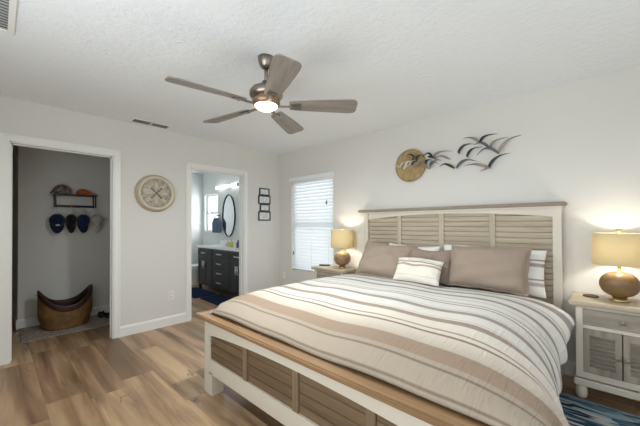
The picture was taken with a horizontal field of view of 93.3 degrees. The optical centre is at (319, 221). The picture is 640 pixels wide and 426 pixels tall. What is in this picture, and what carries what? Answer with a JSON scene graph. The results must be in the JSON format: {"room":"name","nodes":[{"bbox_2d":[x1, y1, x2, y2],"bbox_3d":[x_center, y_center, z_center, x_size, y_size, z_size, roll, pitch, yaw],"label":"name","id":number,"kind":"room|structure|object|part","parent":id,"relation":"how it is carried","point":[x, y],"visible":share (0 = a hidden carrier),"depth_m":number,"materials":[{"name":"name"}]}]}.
{"room":"bedroom","nodes":[
{"label":"bedroom","id":0,"kind":"room"},
{"bbox_2d":[12,145,17,314],"bbox_3d":[-4.553,0.098,4.580,2.260,2.440,0.120,-1,-1,43],"label":"wall","id":1,"kind":"structure","parent":0,"point":[15,152],"depth_m":4.28,"materials":[{"name":"white paint"}]},
{"bbox_2d":[12,297,17,329],"bbox_3d":[-4.546,1.258,4.475,2.394,0.118,0.014,-1,-1,43],"label":"baseboard","id":2,"kind":"structure","parent":1,"relation":"attached to","point":[13,306],"depth_m":3.93,"materials":[{"name":"white paint"}]},
{"bbox_2d":[17,146,109,318],"bbox_3d":[-3.238,0.091,4.245,0.120,2.440,1.425,-1,-1,43],"label":"wall","id":3,"kind":"structure","parent":0,"point":[60,266],"depth_m":3.96,"materials":[{"name":"white paint"}]},
{"bbox_2d":[18,304,109,328],"bbox_3d":[-3.226,1.251,4.145,0.014,0.118,1.305,-1,-1,43],"label":"baseboard","id":4,"kind":"structure","parent":3,"relation":"attached to","point":[32,321],"depth_m":3.78,"materials":[{"name":"white paint"}]},
{"bbox_2d":[50,184,97,214],"bbox_3d":[-3.248,-0.287,3.977,0.324,0.400,0.569,-1,-1,43],"label":"rack","id":5,"kind":"object","parent":3,"relation":"attached to","point":[55,195],"depth_m":3.94,"materials":[{"name":"black metal"}]},
{"bbox_2d":[49,214,64,232],"bbox_3d":[-3.323,0.024,3.829,0.122,0.252,0.159,-1,-1,43],"label":"baseball cap","id":6,"kind":"object","parent":5,"relation":"hanging from","point":[57,221],"visible":1,"depth_m":3.81,"materials":[{"name":"blue fabric"}]},
{"bbox_3d":[-3.318,-0.025,3.824,0.100,0.170,0.159,-12,-8,42],"label":"crown","id":7,"kind":"part","parent":6,"relation":"part of","materials":[{"name":"blue fabric"}]},
{"bbox_3d":[-3.338,-0.420,3.881,0.189,0.137,0.263,0,-1,-12],"label":"baseball cap","id":8,"kind":"part","parent":5,"relation":"part of","materials":[{"name":"brown fabric"}]},
{"bbox_2d":[66,214,76,232],"bbox_3d":[-3.232,0.024,3.932,0.111,0.252,0.111,-1,-1,43],"label":"baseball cap","id":9,"kind":"object","parent":5,"relation":"hanging from","point":[71,220],"visible":1,"depth_m":3.92,"materials":[{"name":"black fabric"}]},
{"bbox_3d":[-3.227,-0.023,3.929,0.090,0.170,0.111,-12,-8,42],"label":"crown","id":10,"kind":"part","parent":9,"relation":"part of","materials":[{"name":"black fabric"}]},
{"bbox_3d":[-3.256,-0.266,4.024,0.158,0.150,0.426,-1,-1,43],"label":"frame","id":11,"kind":"part","parent":5,"relation":"part of","materials":[{"name":"black metal"}]},
{"bbox_2d":[52,193,97,196],"bbox_3d":[-3.252,-0.348,4.021,0.168,0.014,0.452,-1,-1,43],"label":"shelf","id":12,"kind":"object","parent":5,"relation":"attached to","point":[55,194],"depth_m":3.94,"materials":[{"name":"black metal"}]},
{"bbox_3d":[-3.200,-0.406,4.079,0.160,0.062,0.189,0,-1,-37],"label":"crown","id":13,"kind":"part","parent":5,"relation":"part of","materials":[{"name":"orange fabric"}]},
{"bbox_2d":[77,214,89,232],"bbox_3d":[-3.142,0.025,4.022,0.122,0.252,0.137,-1,-1,43],"label":"baseball cap","id":14,"kind":"object","parent":5,"relation":"hanging from","point":[83,220],"visible":1,"depth_m":4.01,"materials":[{"name":"blue fabric"}]},
{"bbox_3d":[-3.137,-0.023,4.018,0.100,0.170,0.137,-12,-8,42],"label":"crown","id":15,"kind":"part","parent":14,"relation":"part of","materials":[{"name":"blue fabric"}]},
{"bbox_3d":[-3.167,-0.395,4.104,0.243,0.094,0.189,0,-1,-37],"label":"baseball cap","id":16,"kind":"part","parent":5,"relation":"part of","materials":[{"name":"orange fabric"}]},
{"bbox_2d":[90,214,102,232],"bbox_3d":[-3.044,0.025,4.127,0.122,0.252,0.143,-1,-1,43],"label":"baseball cap","id":17,"kind":"object","parent":5,"relation":"hanging from","point":[96,221],"visible":1,"depth_m":4.11,"materials":[{"name":"grey fabric"}]},
{"bbox_3d":[-3.039,-0.023,4.123,0.100,0.170,0.143,-12,-8,42],"label":"crown","id":18,"kind":"part","parent":17,"relation":"part of","materials":[{"name":"grey fabric"}]},
{"bbox_2d":[0,96,279,325],"bbox_3d":[-2.075,0.082,3.703,0.120,2.440,3.950,-1,-1,43],"label":"wall","id":19,"kind":"structure","parent":0,"point":[153,244],"depth_m":3.69,"materials":[{"name":"white paint"}]},
{"bbox_2d":[0,132,120,365],"bbox_3d":[-2.615,0.247,3.108,0.144,2.103,0.939,-1,-1,43],"label":"trim","id":20,"kind":"structure","parent":19,"relation":"attached to","point":[7,141],"depth_m":2.88,"materials":[{"name":"white paint"}]},
{"bbox_2d":[120,313,185,336],"bbox_3d":[-1.999,1.243,3.672,0.014,0.118,0.736,-1,-1,43],"label":"baseboard","id":21,"kind":"structure","parent":19,"relation":"attached to","point":[135,328],"depth_m":3.63,"materials":[{"name":"white paint"}]},
{"bbox_2d":[134,175,174,211],"bbox_3d":[-1.982,-0.344,3.660,0.078,0.452,0.452,-1,-1,43],"label":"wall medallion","id":22,"kind":"object","parent":19,"relation":"attached to","point":[153,193],"visible":1,"depth_m":3.64,"materials":[{"name":"beige wood"}]},
{"bbox_2d":[168,290,173,299],"bbox_3d":[-1.877,0.925,3.810,0.010,0.116,0.072,-1,-1,43],"label":"wall outlet","id":23,"kind":"object","parent":19,"relation":"attached to","point":[170,293],"visible":1,"depth_m":3.81,"materials":[{"name":"white plastic"}]},
{"bbox_2d":[186,162,247,321],"bbox_3d":[-1.471,0.264,4.333,0.144,2.083,0.943,-1,-1,43],"label":"trim","id":24,"kind":"structure","parent":19,"relation":"attached to","point":[243,175],"depth_m":4.52,"materials":[{"name":"white paint"}]},
{"bbox_2d":[258,188,270,220],"bbox_3d":[-0.894,-0.278,4.868,0.020,0.518,0.233,-1,-1,43],"label":"collage","id":25,"kind":"object","parent":19,"relation":"attached to","point":[264,201],"visible":1,"depth_m":4.87,"materials":[{"name":"black wood"}]},
{"bbox_3d":[-0.893,-0.091,4.866,0.020,0.145,0.233,-1,-1,43],"label":"frame","id":26,"kind":"part","parent":25,"relation":"part of","materials":[{"name":"black wood"}]},
{"bbox_3d":[-0.894,-0.352,4.868,0.020,0.134,0.233,-1,-1,43],"label":"frame","id":27,"kind":"part","parent":25,"relation":"part of","materials":[{"name":"black wood"}]},
{"bbox_3d":[-0.895,-0.479,4.869,0.020,0.115,0.195,-1,-1,43],"label":"frame","id":28,"kind":"part","parent":25,"relation":"part of","materials":[{"name":"black wood"}]},
{"bbox_2d":[260,212,269,219],"bbox_3d":[-0.897,-0.091,4.869,0.010,0.113,0.201,-1,-1,43],"label":"print","id":29,"kind":"object","parent":25,"relation":"attached to","point":[263,215],"depth_m":4.87,"materials":[{"name":"paper"}]},
{"bbox_3d":[-0.889,-0.224,4.872,0.020,0.115,0.186,-1,-1,43],"label":"frame","id":30,"kind":"part","parent":25,"relation":"part of","materials":[{"name":"black wood"}]},
{"bbox_2d":[261,205,268,209],"bbox_3d":[-0.893,-0.224,4.875,0.010,0.083,0.154,-1,-1,43],"label":"print","id":31,"kind":"object","parent":25,"relation":"on","point":[263,207],"depth_m":4.87,"materials":[{"name":"paper"}]},
{"bbox_2d":[260,196,269,202],"bbox_3d":[-0.898,-0.352,4.872,0.010,0.102,0.201,-1,-1,43],"label":"print","id":32,"kind":"object","parent":25,"relation":"on","point":[263,199],"depth_m":4.87,"materials":[{"name":"paper"}]},
{"bbox_2d":[261,189,268,194],"bbox_3d":[-0.899,-0.479,4.872,0.010,0.083,0.163,-1,-1,43],"label":"print","id":33,"kind":"object","parent":25,"relation":"on","point":[263,191],"depth_m":4.88,"materials":[{"name":"paper"}]},
{"bbox_2d":[191,173,202,263],"bbox_3d":[-3.326,0.110,6.437,0.120,2.440,1.660,-1,-1,43],"label":"wall","id":34,"kind":"structure","parent":0,"point":[196,178],"depth_m":6.89,"materials":[{"name":"white paint"}]},
{"bbox_2d":[0,0,639,173],"bbox_3d":[-1.571,-1.194,3.240,8.470,0.100,4.190,-1,-1,43],"label":"ceiling","id":35,"kind":"structure","parent":0,"point":[402,61],"depth_m":2.10,"materials":[{"name":"white paint"}]},
{"bbox_2d":[0,0,17,34],"bbox_3d":[-1.855,-1.152,1.463,0.580,0.010,0.545,-1,-1,43],"label":"ceiling vent","id":36,"kind":"object","parent":35,"relation":"in","point":[8,8],"visible":1,"depth_m":1.69,"materials":[{"name":"white metal"}]},
{"bbox_2d":[129,118,171,129],"bbox_3d":[-1.960,-1.135,3.507,0.165,0.009,0.400,-1,-1,43],"label":"ceiling vent","id":37,"kind":"object","parent":35,"relation":"in","point":[134,120],"visible":1,"depth_m":3.50,"materials":[{"name":"white metal"}]},
{"bbox_2d":[165,53,357,133],"bbox_3d":[-0.413,-0.971,2.132,1.238,0.373,1.234,-1,-1,43],"label":"ceiling fan","id":38,"kind":"object","parent":35,"relation":"hanging from","point":[266,96],"visible":1,"depth_m":2.08,"materials":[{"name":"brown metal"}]},
{"bbox_3d":[-0.696,-0.823,1.883,0.478,0.042,0.150,0,-1,-39],"label":"blade","id":39,"kind":"part","parent":38,"relation":"part of","materials":[{"name":"brown wood"}]},
{"bbox_3d":[-0.717,-0.818,2.357,0.478,0.042,0.150,-1,-1,33],"label":"blade","id":40,"kind":"part","parent":38,"relation":"part of","materials":[{"name":"brown wood"}]},
{"bbox_3d":[-0.238,-0.825,1.756,0.150,0.042,0.478,0,-1,-21],"label":"blade","id":41,"kind":"part","parent":38,"relation":"part of","materials":[{"name":"brown wood"}]},
{"bbox_3d":[-0.273,-0.819,2.524,0.150,0.042,0.478,0,-1,15],"label":"blade","id":42,"kind":"part","parent":38,"relation":"part of","materials":[{"name":"brown wood"}]},
{"bbox_3d":[0.024,-0.823,2.153,0.478,0.042,0.150,0,0,-3],"label":"blade","id":43,"kind":"part","parent":38,"relation":"part of","materials":[{"name":"brown wood"}]},
{"bbox_2d":[0,284,639,425],"bbox_3d":[-1.562,1.346,3.218,8.470,0.100,4.190,-1,-1,43],"label":"floor","id":44,"kind":"structure","parent":0,"point":[155,377],"depth_m":2.37,"materials":[{"name":"brown wood"}]},
{"bbox_2d":[18,315,108,342],"bbox_3d":[-3.087,1.302,3.813,0.630,0.010,1.000,-1,-1,43],"label":"runner rug","id":45,"kind":"object","parent":44,"relation":"on","point":[27,334],"visible":0.48,"depth_m":3.60,"materials":[{"name":"beige carpet"}]},
{"bbox_2d":[37,284,92,330],"bbox_3d":[-3.178,1.059,3.784,0.438,0.475,0.536,-1,-1,43],"label":"basket","id":46,"kind":"object","parent":45,"relation":"on","point":[53,315],"visible":1,"depth_m":3.64,"materials":[{"name":"wicker"}]},
{"bbox_2d":[97,311,104,317],"bbox_3d":[-3.021,1.271,4.176,0.093,0.057,0.250,0,-1,-37],"label":"sandal","id":47,"kind":"object","parent":45,"relation":"on","point":[100,314],"visible":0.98,"depth_m":4.16,"materials":[{"name":"black"}]},
{"bbox_2d":[191,263,197,284],"bbox_3d":[-2.657,0.941,6.440,0.400,0.775,0.702,-1,-1,43],"label":"toilet","id":48,"kind":"object","parent":44,"relation":"on","point":[194,267],"visible":0.3,"depth_m":6.31,"materials":[{"name":"white ceramic"}]},
{"bbox_2d":[191,287,216,297],"bbox_3d":[-2.307,1.310,5.609,0.840,0.018,0.430,-1,-1,43],"label":"bath mat","id":49,"kind":"object","parent":44,"relation":"on","point":[196,292],"visible":0.68,"depth_m":5.47,"materials":[{"name":"blue fabric"}]},
{"bbox_2d":[200,294,231,305],"bbox_3d":[-1.649,1.303,5.023,0.380,0.018,0.760,0,-1,-45],"label":"bath mat","id":50,"kind":"object","parent":44,"relation":"on","point":[218,299],"visible":0.6,"depth_m":5.09,"materials":[{"name":"blue fabric"}]},
{"bbox_2d":[197,240,238,294],"bbox_3d":[-1.623,0.844,5.570,1.780,0.945,0.558,-1,-1,43],"label":"bathroom vanity","id":51,"kind":"object","parent":44,"relation":"on","point":[218,264],"visible":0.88,"depth_m":5.44,"materials":[{"name":"grey paint"}]},
{"bbox_3d":[-2.307,0.940,5.891,0.270,0.515,0.018,-1,-1,43],"label":"door","id":52,"kind":"part","parent":51,"relation":"part of","materials":[{"name":"grey paint"}]},
{"bbox_3d":[-2.208,0.596,5.800,0.545,0.140,0.018,-1,-1,43],"label":"drawer","id":53,"kind":"part","parent":51,"relation":"part of","materials":[{"name":"grey paint"}]},
{"bbox_3d":[-2.107,0.937,5.704,0.270,0.515,0.018,-1,-1,43],"label":"door","id":54,"kind":"part","parent":51,"relation":"part of","materials":[{"name":"grey paint"}]},
{"bbox_2d":[197,244,238,251],"bbox_3d":[-1.615,0.484,5.583,1.780,0.035,0.532,-1,-1,43],"label":"countertop","id":55,"kind":"structure","parent":51,"relation":"on","point":[218,246],"depth_m":5.63,"materials":[{"name":"white stone"}]},
{"bbox_3d":[-1.779,1.093,5.397,0.600,0.155,0.018,-1,-1,43],"label":"drawer","id":56,"kind":"part","parent":51,"relation":"part of","materials":[{"name":"grey paint"}]},
{"bbox_3d":[-1.780,0.923,5.399,0.600,0.155,0.018,-1,-1,43],"label":"drawer","id":57,"kind":"part","parent":51,"relation":"part of","materials":[{"name":"grey paint"}]},
{"bbox_3d":[-1.780,0.753,5.400,0.600,0.155,0.018,-1,-1,43],"label":"drawer","id":58,"kind":"part","parent":51,"relation":"part of","materials":[{"name":"grey paint"}]},
{"bbox_3d":[-1.781,0.591,5.401,0.600,0.140,0.018,-1,-1,43],"label":"drawer","id":59,"kind":"part","parent":51,"relation":"part of","materials":[{"name":"grey paint"}]},
{"bbox_3d":[-1.453,0.929,5.094,0.268,0.515,0.018,-1,-1,43],"label":"door","id":60,"kind":"part","parent":51,"relation":"part of","materials":[{"name":"grey paint"}]},
{"bbox_3d":[-1.355,0.586,5.004,0.541,0.140,0.018,-1,-1,43],"label":"drawer","id":61,"kind":"part","parent":51,"relation":"part of","materials":[{"name":"grey paint"}]},
{"bbox_3d":[-1.254,0.927,4.908,0.268,0.515,0.018,-1,-1,43],"label":"door","id":62,"kind":"part","parent":51,"relation":"part of","materials":[{"name":"grey paint"}]},
{"bbox_2d":[311,264,357,278],"bbox_3d":[0.217,0.947,3.979,0.562,0.700,0.393,-1,-1,43],"label":"nightstand","id":63,"kind":"object","parent":44,"relation":"on","point":[332,270],"visible":0.07,"depth_m":3.87,"materials":[{"name":"white paint"}]},
{"bbox_3d":[0.111,0.706,3.869,0.404,0.112,0.020,-1,-1,43],"label":"drawer","id":64,"kind":"part","parent":63,"relation":"part of","materials":[{"name":"grey wood"}]},
{"bbox_2d":[331,227,353,267],"bbox_3d":[0.289,0.335,3.924,0.296,0.521,0.296,-1,-1,43],"label":"table lamp","id":65,"kind":"object","parent":63,"relation":"on","point":[342,238],"visible":1,"depth_m":3.82,"materials":[{"name":"beige fabric"}]},
{"bbox_3d":[0.288,0.219,3.925,0.296,0.230,0.296,-1,-1,43],"label":"lamp shade","id":66,"kind":"part","parent":65,"relation":"part of","materials":[{"name":"beige fabric"}]},
{"bbox_2d":[196,201,567,425],"bbox_3d":[0.573,0.560,2.401,2.130,1.442,2.207,-1,-1,43],"label":"bed","id":67,"kind":"object","parent":44,"relation":"on","point":[295,386],"visible":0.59,"depth_m":1.99,"materials":[{"name":"white paint"}]},
{"bbox_3d":[-0.820,0.927,2.312,0.078,0.388,0.095,-1,-1,43],"label":"footboard post","id":68,"kind":"part","parent":67,"relation":"part of","materials":[{"name":"white paint"}]},
{"bbox_3d":[-0.645,0.910,2.125,0.442,0.246,0.031,-1,-1,43],"label":"footboard panel","id":69,"kind":"part","parent":67,"relation":"part of","materials":[{"name":"beige wood"}]},
{"bbox_3d":[-0.122,1.069,1.650,1.848,0.107,0.080,-1,-1,43],"label":"footboard rail","id":70,"kind":"part","parent":67,"relation":"part of","materials":[{"name":"white paint"}]},
{"bbox_3d":[-0.292,0.906,1.794,0.430,0.246,0.031,-1,-1,43],"label":"footboard panel","id":71,"kind":"part","parent":67,"relation":"part of","materials":[{"name":"beige wood"}]},
{"bbox_3d":[-0.123,0.783,1.652,1.848,0.117,0.080,-1,-1,43],"label":"footboard rail","id":72,"kind":"part","parent":67,"relation":"part of","materials":[{"name":"white paint"}]},
{"bbox_3d":[0.058,0.902,1.469,0.429,0.246,0.031,-1,-1,43],"label":"footboard panel","id":73,"kind":"part","parent":67,"relation":"part of","materials":[{"name":"beige wood"}]},
{"bbox_3d":[0.602,0.596,3.832,0.060,1.395,0.065,-1,-1,43],"label":"headboard post","id":74,"kind":"part","parent":67,"relation":"part of","materials":[{"name":"white paint"}]},
{"bbox_3d":[0.768,0.357,3.670,0.395,0.896,0.027,-1,-1,43],"label":"louver panel","id":75,"kind":"part","parent":67,"relation":"part of","materials":[{"name":"beige wood"}]},
{"bbox_3d":[0.398,0.898,1.151,0.407,0.246,0.031,-1,-1,43],"label":"footboard panel","id":76,"kind":"part","parent":67,"relation":"part of","materials":[{"name":"beige wood"}]},
{"bbox_2d":[209,274,574,425],"bbox_3d":[0.537,0.781,2.349,2.268,0.446,1.979,-1,-1,43],"label":"comforter","id":77,"kind":"object","parent":67,"relation":"on","point":[490,358],"visible":0.97,"depth_m":1.64,"materials":[{"name":"fabric"}]},
{"bbox_2d":[355,240,417,278],"bbox_3d":[0.708,0.418,3.275,0.633,0.410,0.311,-1,-1,39],"label":"sham","id":78,"kind":"object","parent":77,"relation":"on","point":[378,259],"visible":0.79,"depth_m":3.19,"materials":[{"name":"beige fabric"}]},
{"bbox_2d":[389,243,440,250],"bbox_3d":[0.997,0.445,3.281,0.604,0.405,0.205,-1,-1,39],"label":"sleeping pillow","id":79,"kind":"object","parent":77,"relation":"on","point":[437,248],"visible":0.06,"depth_m":3.15,"materials":[{"name":"white fabric"}]},
{"bbox_2d":[393,257,443,286],"bbox_3d":[0.926,0.462,2.869,0.450,0.231,0.195,-1,-1,38],"label":"lumbar cushion","id":80,"kind":"object","parent":77,"relation":"on","point":[418,270],"visible":1,"depth_m":2.81,"materials":[{"name":"beige fabric"}]},
{"bbox_2d":[410,248,450,285],"bbox_3d":[1.081,0.433,3.006,0.185,0.334,0.464,0,-1,-45],"label":"sham","id":81,"kind":"object","parent":77,"relation":"on","point":[442,256],"visible":0.42,"depth_m":2.90,"materials":[{"name":"beige fabric"}]},
{"bbox_2d":[446,245,531,296],"bbox_3d":[1.449,0.406,2.630,0.656,0.380,0.262,-1,-1,38],"label":"sham","id":82,"kind":"object","parent":77,"relation":"on","point":[501,269],"visible":1,"depth_m":2.52,"materials":[{"name":"beige fabric"}]},
{"bbox_2d":[441,245,546,297],"bbox_3d":[1.547,0.428,2.765,0.852,0.398,0.202,-1,-1,41],"label":"sleeping pillow","id":83,"kind":"object","parent":77,"relation":"on","point":[537,257],"visible":0.15,"depth_m":2.49,"materials":[{"name":"white fabric"}]},
{"bbox_3d":[1.108,0.353,3.352,0.433,0.896,0.027,-1,-1,43],"label":"louver panel","id":84,"kind":"part","parent":67,"relation":"part of","materials":[{"name":"beige wood"}]},
{"bbox_3d":[1.299,-0.073,3.181,1.842,0.082,0.048,-1,-1,43],"label":"headboard rail","id":85,"kind":"part","parent":67,"relation":"part of","materials":[{"name":"white paint"}]},
{"bbox_3d":[1.282,-0.116,3.193,1.997,0.020,0.080,-1,-1,43],"label":"cap moulding","id":86,"kind":"part","parent":67,"relation":"part of","materials":[{"name":"white paint"}]},
{"bbox_3d":[1.461,0.349,3.023,0.427,0.896,0.027,-1,-1,43],"label":"louver panel","id":87,"kind":"part","parent":67,"relation":"part of","materials":[{"name":"beige wood"}]},
{"bbox_3d":[1.814,0.345,2.693,0.435,0.896,0.027,-1,-1,43],"label":"louver panel","id":88,"kind":"part","parent":67,"relation":"part of","materials":[{"name":"beige wood"}]},
{"bbox_3d":[1.995,0.580,2.532,0.060,1.395,0.065,-1,-1,43],"label":"headboard post","id":89,"kind":"part","parent":67,"relation":"part of","materials":[{"name":"white paint"}]},
{"bbox_2d":[559,393,639,425],"bbox_3d":[1.395,1.265,1.566,1.550,0.012,1.500,-1,-1,43],"label":"area rug","id":90,"kind":"object","parent":44,"relation":"on","point":[578,412],"visible":0.25,"depth_m":1.98,"materials":[{"name":"blue carpet"}]},
{"bbox_2d":[568,292,639,400],"bbox_3d":[2.161,0.924,2.165,0.562,0.700,0.393,-1,-1,43],"label":"nightstand","id":91,"kind":"object","parent":44,"relation":"on","point":[607,331],"visible":1,"depth_m":2.11,"materials":[{"name":"white wood"}]},
{"bbox_2d":[582,294,598,297],"bbox_3d":[2.085,0.571,2.328,0.096,0.010,0.096,-1,-1,43],"label":"coaster","id":92,"kind":"object","parent":91,"relation":"on","point":[585,295],"visible":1,"depth_m":2.32,"materials":[{"name":"brown wood"}]},
{"bbox_3d":[1.980,0.924,2.122,0.199,0.312,0.018,-1,-1,43],"label":"door","id":93,"kind":"part","parent":91,"relation":"part of","materials":[{"name":"grey wood"}]},
{"bbox_3d":[2.164,1.158,2.166,0.514,0.048,0.363,-1,-1,43],"label":"moulding","id":94,"kind":"part","parent":91,"relation":"part of","materials":[{"name":"white paint"}]},
{"bbox_3d":[2.055,0.683,2.054,0.404,0.112,0.020,-1,-1,43],"label":"drawer","id":95,"kind":"part","parent":91,"relation":"part of","materials":[{"name":"grey wood"}]},
{"bbox_2d":[592,229,639,302],"bbox_3d":[2.172,0.314,2.194,0.296,0.521,0.296,-1,-1,43],"label":"table lamp","id":96,"kind":"object","parent":91,"relation":"on","point":[619,250],"visible":1,"depth_m":2.12,"materials":[{"name":"beige fabric"}]},
{"bbox_3d":[2.171,0.197,2.195,0.296,0.230,0.296,-1,-1,43],"label":"lamp shade","id":97,"kind":"part","parent":96,"relation":"part of","materials":[{"name":"beige fabric"}]},
{"bbox_3d":[2.130,0.922,1.982,0.199,0.312,0.018,-1,-1,43],"label":"door","id":98,"kind":"part","parent":91,"relation":"part of","materials":[{"name":"grey wood"}]},
{"bbox_2d":[203,65,639,361],"bbox_3d":[0.078,0.081,4.478,7.770,2.440,0.120,-1,-1,43],"label":"wall","id":99,"kind":"structure","parent":0,"point":[578,144],"depth_m":2.79,"materials":[{"name":"white paint"}]},
{"bbox_2d":[207,194,217,230],"bbox_3d":[-2.366,-0.198,6.792,0.605,0.825,0.064,-1,-1,43],"label":"window","id":100,"kind":"structure","parent":99,"relation":"in","point":[214,195],"depth_m":6.96,"materials":[{"name":"white plastic"}]},
{"bbox_2d":[215,183,238,189],"bbox_3d":[-1.906,-0.722,6.194,0.862,0.090,0.078,-1,-1,43],"label":"vanity light","id":101,"kind":"object","parent":99,"relation":"attached to","point":[228,186],"visible":0.99,"depth_m":6.15,"materials":[{"name":"white glass"}]},
{"bbox_2d":[220,240,236,245],"bbox_3d":[-1.442,0.420,5.770,1.780,0.095,0.022,-1,-1,43],"label":"backsplash","id":102,"kind":"structure","parent":99,"relation":"attached to","point":[221,241],"depth_m":6.20,"materials":[{"name":"white stone"}]},
{"bbox_2d":[222,194,235,236],"bbox_3d":[-1.873,-0.122,6.196,0.492,0.872,0.026,-1,-1,43],"label":"vanity mirror","id":103,"kind":"object","parent":99,"relation":"attached to","point":[228,210],"visible":1,"depth_m":6.20,"materials":[{"name":"black metal"}]},
{"bbox_2d":[289,171,333,271],"bbox_3d":[-0.128,0.026,4.605,0.951,1.462,0.080,-1,-1,43],"label":"window blind","id":104,"kind":"object","parent":99,"relation":"attached to","point":[307,255],"visible":0.84,"depth_m":4.61,"materials":[{"name":"white plastic"}]},
{"bbox_3d":[-0.424,-0.084,4.857,0.003,1.100,0.003,-1,-1,43],"label":"lift cord","id":105,"kind":"part","parent":104,"relation":"part of","materials":[{"name":"white fabric"}]},
{"bbox_3d":[-0.112,0.748,4.611,0.878,0.018,0.044,-1,-1,43],"label":"rail","id":106,"kind":"part","parent":104,"relation":"part of","materials":[{"name":"white plastic"}]},
{"bbox_3d":[-0.133,0.058,4.597,0.701,1.350,0.003,-1,-1,43],"label":"ladder cord","id":107,"kind":"part","parent":104,"relation":"part of","materials":[{"name":"white fabric"}]},
{"bbox_2d":[395,134,520,181],"bbox_3d":[1.349,-0.653,3.154,1.264,0.378,0.086,-1,-1,43],"label":"wall sculpture","id":108,"kind":"object","parent":99,"relation":"attached to","point":[411,164],"visible":1,"depth_m":3.36,"materials":[{"name":"gold metal"}]},
{"bbox_2d":[564,360,575,376],"bbox_3d":[1.057,1.230,3.466,4.736,0.118,0.014,-1,-1,43],"label":"baseboard","id":109,"kind":"structure","parent":99,"relation":"attached to","point":[569,366],"depth_m":2.51,"materials":[{"name":"white paint"}]},
{"bbox_3d":[-2.175,-0.088,6.464,0.270,0.139,0.048,-1,-1,43],"label":"towel ring","id":110,"kind":"object","parent":99,"relation":"attached to","visible":0},
{"bbox_2d":[212,218,220,232],"bbox_3d":[-2.206,0.076,6.436,0.380,0.310,0.054,-1,-1,43],"label":"hand towel","id":111,"kind":"object","parent":110,"relation":"hanging from","point":[216,224],"visible":1,"depth_m":6.39,"materials":[{"name":"blue fabric"}]}
]}

